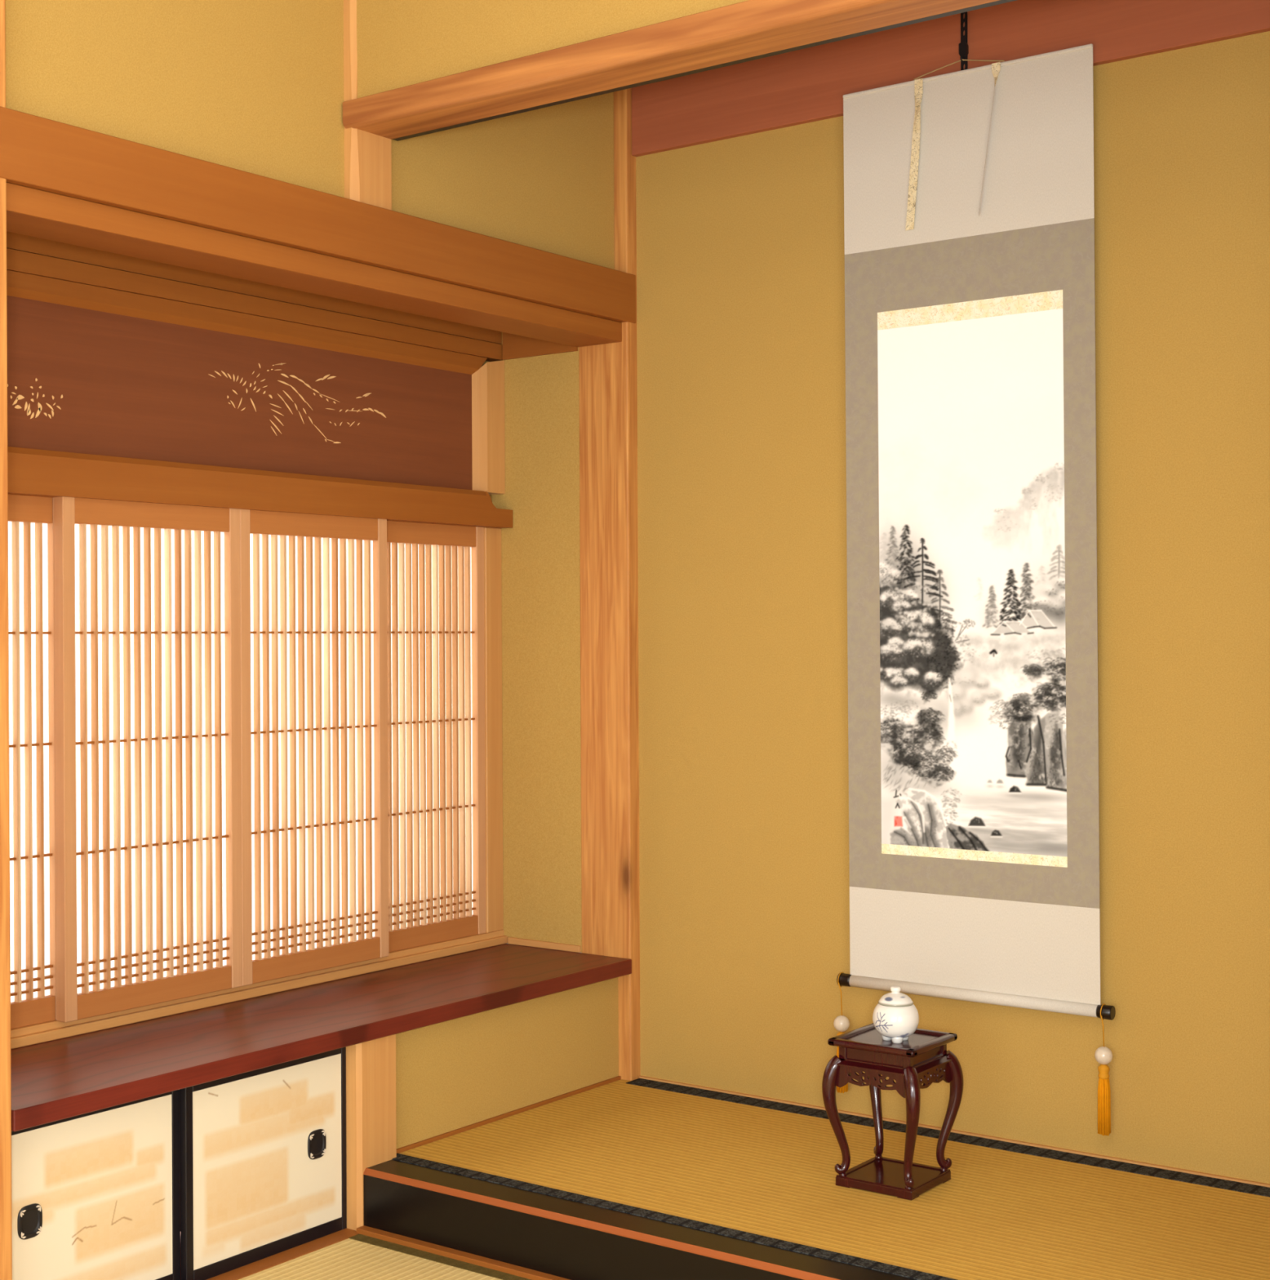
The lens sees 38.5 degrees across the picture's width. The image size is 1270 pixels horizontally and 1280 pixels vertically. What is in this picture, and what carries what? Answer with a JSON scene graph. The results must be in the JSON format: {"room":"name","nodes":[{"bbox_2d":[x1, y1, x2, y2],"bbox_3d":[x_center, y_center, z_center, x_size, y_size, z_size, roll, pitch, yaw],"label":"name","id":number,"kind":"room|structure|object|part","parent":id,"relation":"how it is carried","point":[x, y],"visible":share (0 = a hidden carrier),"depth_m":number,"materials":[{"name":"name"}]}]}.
{"room":"japanese tatami room","nodes":[
{"label":"japanese tatami room","id":0,"kind":"room"},
{"bbox_2d":[179,1112,180,1194],"bbox_3d":[-1.048,0.944,3.301,0.040,0.394,0.845,0,0,36],"label":"wall","id":1,"kind":"structure","parent":0,"point":[180,1113],"depth_m":3.50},
{"bbox_2d":[10,929,507,1048],"bbox_3d":[-0.820,0.697,3.590,0.064,0.030,1.682,0,0,36],"label":"trim","id":2,"kind":"structure","parent":1,"relation":"attached to","point":[41,1033],"depth_m":3.61,"materials":[{"name":"brown wood"}]},
{"bbox_2d":[8,494,56,1029],"bbox_3d":[-1.160,0.212,3.129,0.027,0.945,0.412,0,0,36],"label":"lattice screen","id":3,"kind":"object","parent":2,"relation":"on","point":[31,580],"visible":0.72,"depth_m":3.23,"materials":[{"name":"brown wood"}]},
{"bbox_3d":[-1.162,-0.235,3.128,0.024,0.052,0.360,0,0,36],"label":"rail","id":4,"kind":"part","parent":3,"relation":"part of","materials":[{"name":"brown wood"}]},
{"bbox_3d":[-1.158,0.663,3.130,0.024,0.044,0.360,0,0,36],"label":"rail","id":5,"kind":"part","parent":3,"relation":"part of","materials":[{"name":"brown wood"}]},
{"bbox_2d":[53,496,242,1022],"bbox_3d":[-0.908,0.210,3.420,0.027,0.945,0.413,0,0,36],"label":"lattice screen","id":6,"kind":"object","parent":2,"relation":"on","point":[148,613],"visible":0.94,"depth_m":3.41,"materials":[{"name":"brown wood"}]},
{"bbox_3d":[-0.910,-0.237,3.419,0.024,0.052,0.361,0,0,36],"label":"rail","id":7,"kind":"part","parent":6,"relation":"part of","materials":[{"name":"brown wood"}]},
{"bbox_3d":[-0.906,0.661,3.421,0.024,0.044,0.361,0,0,36],"label":"rail","id":8,"kind":"part","parent":6,"relation":"part of","materials":[{"name":"brown wood"}]},
{"bbox_2d":[240,509,389,986],"bbox_3d":[-0.664,0.208,3.753,0.027,0.945,0.412,0,0,36],"label":"lattice screen","id":9,"kind":"object","parent":2,"relation":"on","point":[313,587],"visible":0.94,"depth_m":3.74,"materials":[{"name":"brown wood"}]},
{"bbox_3d":[-0.666,-0.238,3.752,0.024,0.052,0.360,0,0,36],"label":"rail","id":10,"kind":"part","parent":9,"relation":"part of","materials":[{"name":"brown wood"}]},
{"bbox_3d":[-0.661,0.659,3.753,0.024,0.044,0.360,0,0,36],"label":"rail","id":11,"kind":"part","parent":9,"relation":"part of","materials":[{"name":"brown wood"}]},
{"bbox_2d":[386,520,485,952],"bbox_3d":[-0.470,0.207,4.067,0.027,0.945,0.378,0,0,36],"label":"lattice screen","id":12,"kind":"object","parent":2,"relation":"on","point":[436,637],"visible":0.65,"depth_m":4.09,"materials":[{"name":"brown wood"}]},
{"bbox_3d":[-0.472,-0.240,4.067,0.024,0.052,0.326,0,0,36],"label":"rail","id":13,"kind":"part","parent":12,"relation":"part of","materials":[{"name":"brown wood"}]},
{"bbox_3d":[-0.468,0.658,4.068,0.024,0.044,0.326,0,0,36],"label":"rail","id":14,"kind":"part","parent":12,"relation":"part of","materials":[{"name":"brown wood"}]},
{"bbox_2d":[7,446,512,933],"bbox_3d":[-0.782,0.172,3.621,0.081,1.020,1.582,0,0,36],"label":"window","id":15,"kind":"structure","parent":1,"relation":"in","point":[492,536],"depth_m":3.76,"materials":[{"name":"brown wood"}]},
{"bbox_2d":[6,270,505,494],"bbox_3d":[-0.793,-0.494,3.625,0.052,0.312,1.581,0,0,36],"label":"transom","id":16,"kind":"object","parent":15,"relation":"on","point":[92,370],"visible":0.97,"depth_m":3.62,"materials":[{"name":"brown wood"}]},
{"bbox_3d":[-0.813,-0.629,3.607,0.043,0.042,1.530,0,0,36],"label":"frame","id":17,"kind":"part","parent":16,"relation":"part of","materials":[{"name":"brown wood"}]},
{"bbox_3d":[-0.352,-0.497,4.225,0.052,0.312,0.092,0,0,36],"label":"frame","id":18,"kind":"part","parent":16,"relation":"part of","materials":[{"name":"brown wood"}]},
{"bbox_3d":[-0.785,-0.298,3.619,0.081,0.080,1.580,0,0,36],"label":"window rail","id":19,"kind":"part","parent":15,"relation":"part of","materials":[{"name":"brown wood"}]},
{"bbox_2d":[10,943,631,1131],"bbox_3d":[-0.644,0.728,3.521,0.420,0.032,1.581,0,0,36],"label":"shelf","id":20,"kind":"object","parent":1,"relation":"on","point":[69,1077],"visible":0.87,"depth_m":3.36,"materials":[{"name":"brown wood"}]},
{"bbox_2d":[206,1228,359,1279],"bbox_3d":[-0.750,1.124,3.084,0.064,0.052,0.742,0,0,36],"label":"sill","id":21,"kind":"structure","parent":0,"point":[262,1264],"depth_m":3.24,"materials":[{"name":"brown wood"}]},
{"bbox_2d":[4,0,618,1148],"bbox_3d":[-1.667,-0.119,1.922,0.090,2.550,5.365,0,0,36],"label":"wall","id":22,"kind":"structure","parent":0,"point":[255,86],"depth_m":3.38,"materials":[{"name":"paint"}]},
{"bbox_2d":[0,0,12,1279],"bbox_3d":[-1.029,-0.149,2.757,0.120,2.500,0.100,0,0,36],"label":"post","id":23,"kind":"object","parent":22,"relation":"attached to","point":[6,1226],"visible":1,"depth_m":2.75,"materials":[{"name":"brown wood"}]},
{"bbox_2d":[11,1089,180,1279],"bbox_3d":[-0.889,0.927,2.951,0.018,0.345,0.368,0,0,36],"label":"door","id":24,"kind":"structure","parent":22,"relation":"in","point":[95,1195],"depth_m":2.97,"materials":[{"name":"paper"}]},
{"bbox_3d":[-0.951,0.914,2.857,0.003,0.052,0.044,0,0,36],"label":"finger pull","id":25,"kind":"part","parent":24,"relation":"part of","materials":[{"name":"black metal"}]},
{"bbox_3d":[-0.891,0.763,2.952,0.016,0.016,0.337,0,0,36],"label":"rail","id":26,"kind":"part","parent":24,"relation":"part of","materials":[{"name":"wood"}]},
{"bbox_3d":[-0.889,1.088,2.953,0.016,0.024,0.337,0,0,36],"label":"rail","id":27,"kind":"part","parent":24,"relation":"part of","materials":[{"name":"wood"}]},
{"bbox_2d":[179,1047,346,1279],"bbox_3d":[-0.654,0.926,3.243,0.018,0.345,0.382,0,0,36],"label":"door","id":28,"kind":"structure","parent":22,"relation":"in","point":[264,1157],"depth_m":3.22,"materials":[{"name":"paper"}]},
{"bbox_3d":[-0.656,0.761,3.243,0.016,0.016,0.351,0,0,36],"label":"rail","id":29,"kind":"part","parent":28,"relation":"part of","materials":[{"name":"black wood"}]},
{"bbox_3d":[-0.654,1.086,3.244,0.016,0.024,0.351,0,0,36],"label":"rail","id":30,"kind":"part","parent":28,"relation":"part of","materials":[{"name":"wood"}]},
{"bbox_3d":[-0.582,0.924,3.329,0.003,0.052,0.044,0,0,36],"label":"finger pull","id":31,"kind":"part","parent":28,"relation":"part of","materials":[{"name":"black metal"}]},
{"bbox_2d":[0,106,635,323],"bbox_3d":[-0.781,-0.755,3.023,0.038,0.108,2.594,0,0,36],"label":"wooden beam","id":32,"kind":"structure","parent":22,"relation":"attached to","point":[37,153],"depth_m":3.22,"materials":[{"name":"brown wood"}]},
{"bbox_2d":[343,0,391,210],"bbox_3d":[-0.538,-1.082,3.440,0.115,0.640,0.099,0,0,36],"label":"post","id":33,"kind":"object","parent":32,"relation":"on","point":[367,155],"visible":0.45,"depth_m":3.38,"materials":[{"name":"brown wood"}]},
{"bbox_2d":[346,1034,396,1231],"bbox_3d":[-0.529,0.921,3.443,0.115,0.353,0.099,0,0,36],"label":"post","id":34,"kind":"object","parent":22,"relation":"attached to","point":[371,1065],"visible":0.58,"depth_m":3.39,"materials":[{"name":"brown wood"}]},
{"bbox_2d":[396,1075,621,1153],"bbox_3d":[-0.256,0.983,3.763,0.016,0.016,0.735,0,0,36],"label":"baseboard","id":35,"kind":"structure","parent":22,"relation":"attached to","point":[441,1136],"depth_m":3.73,"materials":[{"name":"brown wood"}]},
{"bbox_2d":[363,1159,916,1279],"bbox_3d":[0.214,1.033,2.897,1.729,0.105,0.076,0,0,36],"label":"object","id":36,"kind":"structure","parent":22,"relation":"attached to","point":[571,1240],"depth_m":3.12,"materials":[{"name":"black paint"}]},
{"bbox_2d":[356,0,747,97],"bbox_3d":[1.192,-1.205,2.162,4.229,0.406,0.072,0,0,36],"label":"wall","id":37,"kind":"structure","parent":0,"point":[400,43],"depth_m":3.21,"materials":[{"name":"paint"}]},
{"bbox_2d":[342,0,999,139],"bbox_3d":[0.206,-0.976,2.888,1.779,0.050,0.108,0,0,36],"label":"beam","id":38,"kind":"structure","parent":37,"relation":"attached to","point":[748,28],"depth_m":3.01,"materials":[{"name":"brown wood"}]},
{"bbox_2d":[391,0,1016,141],"bbox_3d":[0.239,-0.964,2.941,1.729,0.023,0.017,0,0,36],"label":"rail","id":39,"kind":"object","parent":38,"relation":"attached to","point":[1000,2],"visible":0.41,"depth_m":3.01,"materials":[{"name":"brown wood"}]},
{"bbox_2d":[491,31,1269,1183],"bbox_3d":[0.606,-0.205,3.664,2.239,2.405,0.135,0,0,36],"label":"wall","id":40,"kind":"structure","parent":0,"point":[744,861],"depth_m":3.77,"materials":[{"name":"paint"}]},
{"bbox_2d":[6,231,502,361],"bbox_3d":[-0.822,-0.708,3.583,0.037,0.116,1.682,0,0,36],"label":"trim","id":41,"kind":"structure","parent":40,"relation":"attached to","point":[25,254],"depth_m":3.60,"materials":[{"name":"brown wood"}]},
{"bbox_2d":[502,332,577,359],"bbox_3d":[-0.219,-0.712,4.180,0.218,0.116,0.010,0,0,36],"label":"trim","id":42,"kind":"structure","parent":40,"relation":"attached to","point":[514,346],"depth_m":4.20,"materials":[{"name":"brown wood"}]},
{"bbox_2d":[507,937,581,952],"bbox_3d":[-0.209,0.701,4.182,0.212,0.015,0.011,0,0,36],"label":"trim","id":43,"kind":"structure","parent":40,"relation":"attached to","point":[512,940],"depth_m":4.17,"materials":[{"name":"brown wood"}]},
{"bbox_2d":[578,88,640,1080],"bbox_3d":[-0.048,-0.203,4.108,0.140,2.405,0.075,0,0,36],"label":"post","id":44,"kind":"object","parent":40,"relation":"attached to","point":[607,372],"visible":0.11,"depth_m":4.06,"materials":[{"name":"brown wood"}]},
{"bbox_2d":[6,182,622,346],"bbox_3d":[-0.548,-0.681,3.444,0.126,0.043,1.582,0,0,36],"label":"lintel","id":45,"kind":"object","parent":44,"relation":"attached to","point":[33,212],"visible":1,"depth_m":3.27,"materials":[{"name":"brown wood"}]},
{"bbox_2d":[631,0,1269,156],"bbox_3d":[0.690,-1.215,3.546,1.719,0.266,0.018,0,0,36],"label":"board","id":46,"kind":"object","parent":40,"relation":"attached to","point":[810,84],"visible":0.65,"depth_m":3.65,"materials":[{"name":"brown wood"}]},
{"bbox_2d":[959,11,968,70],"bbox_3d":[0.642,-1.190,3.557,0.017,0.180,0.020,0,0,36],"label":"hook","id":47,"kind":"object","parent":46,"relation":"attached to","point":[963,45],"visible":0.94,"depth_m":3.56,"materials":[{"name":"black metal"}]},
{"bbox_2d":[639,1075,1269,1187],"bbox_3d":[0.704,0.979,3.553,1.717,0.015,0.008,0,0,36],"label":"baseboard","id":48,"kind":"structure","parent":40,"relation":"attached to","point":[1095,1155],"depth_m":3.55,"materials":[{"name":"black wood"}]},
{"bbox_2d":[836,44,1115,1020],"bbox_3d":[0.650,-0.214,3.554,0.583,1.845,0.027,0,0,36],"label":"scroll","id":49,"kind":"object","parent":40,"relation":"attached to","point":[970,286],"visible":1,"depth_m":3.54,"materials":[{"name":"paper"}]},
{"bbox_2d":[833,972,849,1093],"bbox_3d":[0.424,0.804,3.725,0.033,0.246,0.033,0,0,-34],"label":"weight","id":50,"kind":"object","parent":49,"relation":"hanging from","point":[842,1023],"visible":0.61,"depth_m":3.72,"materials":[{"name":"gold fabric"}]},
{"bbox_3d":[0.424,0.726,3.725,0.003,0.090,0.030,0,0,36],"label":"cord","id":51,"kind":"part","parent":50,"relation":"part of","materials":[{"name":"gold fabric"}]},
{"bbox_3d":[0.633,-1.125,3.557,0.194,0.024,0.006,0,0,36],"label":"hanging cord","id":52,"kind":"part","parent":49,"relation":"part of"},
{"bbox_3d":[0.641,-1.110,3.556,0.534,0.008,0.008,0,0,36],"label":"rod","id":53,"kind":"part","parent":49,"relation":"part of","materials":[{"name":"fabric"}]},
{"bbox_2d":[877,308,1067,857],"bbox_3d":[0.653,-0.108,3.552,0.400,1.036,0.001,0,0,36],"label":"painting","id":54,"kind":"object","parent":49,"relation":"attached to","point":[971,440],"depth_m":3.55},
{"bbox_2d":[1094,1004,1113,1135],"bbox_3d":[0.875,0.801,3.393,0.033,0.244,0.033,0,0,-34],"label":"weight","id":55,"kind":"object","parent":49,"relation":"hanging from","point":[1104,1055],"visible":1,"depth_m":3.38,"materials":[{"name":"orange fabric"}]},
{"bbox_3d":[0.875,0.719,3.393,0.003,0.081,0.030,0,0,36],"label":"cord","id":56,"kind":"part","parent":55,"relation":"part of","materials":[{"name":"gold metal"}]},
{"bbox_3d":[-0.037,1.187,0.876,4.700,0.065,5.600,0,0,36],"label":"floor","id":57,"kind":"structure","parent":0,"visible":0},
{"bbox_2d":[239,1234,530,1279],"bbox_3d":[-0.067,1.122,2.456,1.780,0.051,0.929,0,0,36],"label":"mat","id":58,"kind":"object","parent":57,"relation":"on","point":[359,1256],"visible":1,"depth_m":3.19,"materials":[{"name":"wicker"}]},
{"bbox_2d":[356,1225,569,1279],"bbox_3d":[0.188,1.101,2.861,1.729,0.030,0.025,0,0,36],"label":"floor strip","id":59,"kind":"object","parent":57,"relation":"on","point":[531,1274],"visible":0.57,"depth_m":3.22,"materials":[{"name":"brown wood"}]},
{"bbox_2d":[392,1078,1269,1279],"bbox_3d":[0.460,0.996,3.246,1.746,0.036,0.776,0,0,36],"label":"mat","id":60,"kind":"object","parent":57,"relation":"on","point":[757,1171],"visible":0.78,"depth_m":3.22,"materials":[{"name":"wicker"}]},
{"bbox_2d":[822,986,964,1200],"bbox_3d":[0.466,0.800,3.278,0.193,0.358,0.193,0,0,36],"label":"stand","id":61,"kind":"object","parent":60,"relation":"on","point":[924,1058],"depth_m":3.24,"materials":[{"name":"red wood"}]},
{"bbox_3d":[0.361,0.854,3.262,0.051,0.218,0.026,0,0,-8],"label":"leg","id":62,"kind":"part","parent":61,"relation":"part of","materials":[{"name":"red wood"}]},
{"bbox_3d":[0.450,0.853,3.382,0.026,0.218,0.051,0,0,-8],"label":"leg","id":63,"kind":"part","parent":61,"relation":"part of","materials":[{"name":"red wood"}]},
{"bbox_3d":[0.465,0.720,3.278,0.173,0.012,0.173,0,0,36],"label":"frame","id":64,"kind":"part","parent":61,"relation":"part of","materials":[{"name":"red wood"}]},
{"bbox_3d":[0.465,0.722,3.278,0.141,0.006,0.141,0,0,36],"label":"panel","id":65,"kind":"part","parent":61,"relation":"part of","materials":[{"name":"red wood"}]},
{"bbox_3d":[0.465,0.756,3.278,0.169,0.008,0.169,0,0,36],"label":"moulding","id":66,"kind":"part","parent":61,"relation":"part of","materials":[{"name":"red wood"}]},
{"bbox_3d":[0.468,0.670,3.260,0.083,0.098,0.083,0,0,19],"label":"incense burner","id":67,"kind":"part","parent":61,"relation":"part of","materials":[{"name":"white ceramic"}]},
{"bbox_3d":[0.468,0.637,3.260,0.062,0.032,0.062,0,0,36],"label":"lid","id":68,"kind":"part","parent":61,"relation":"part of","materials":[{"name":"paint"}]},
{"bbox_3d":[0.482,0.854,3.173,0.026,0.218,0.051,0,0,-9],"label":"leg","id":69,"kind":"part","parent":61,"relation":"part of","materials":[{"name":"red wood"}]},
{"bbox_3d":[0.570,0.853,3.294,0.051,0.218,0.026,0,0,-8],"label":"leg","id":70,"kind":"part","parent":61,"relation":"part of","materials":[{"name":"red wood"}]}
]}

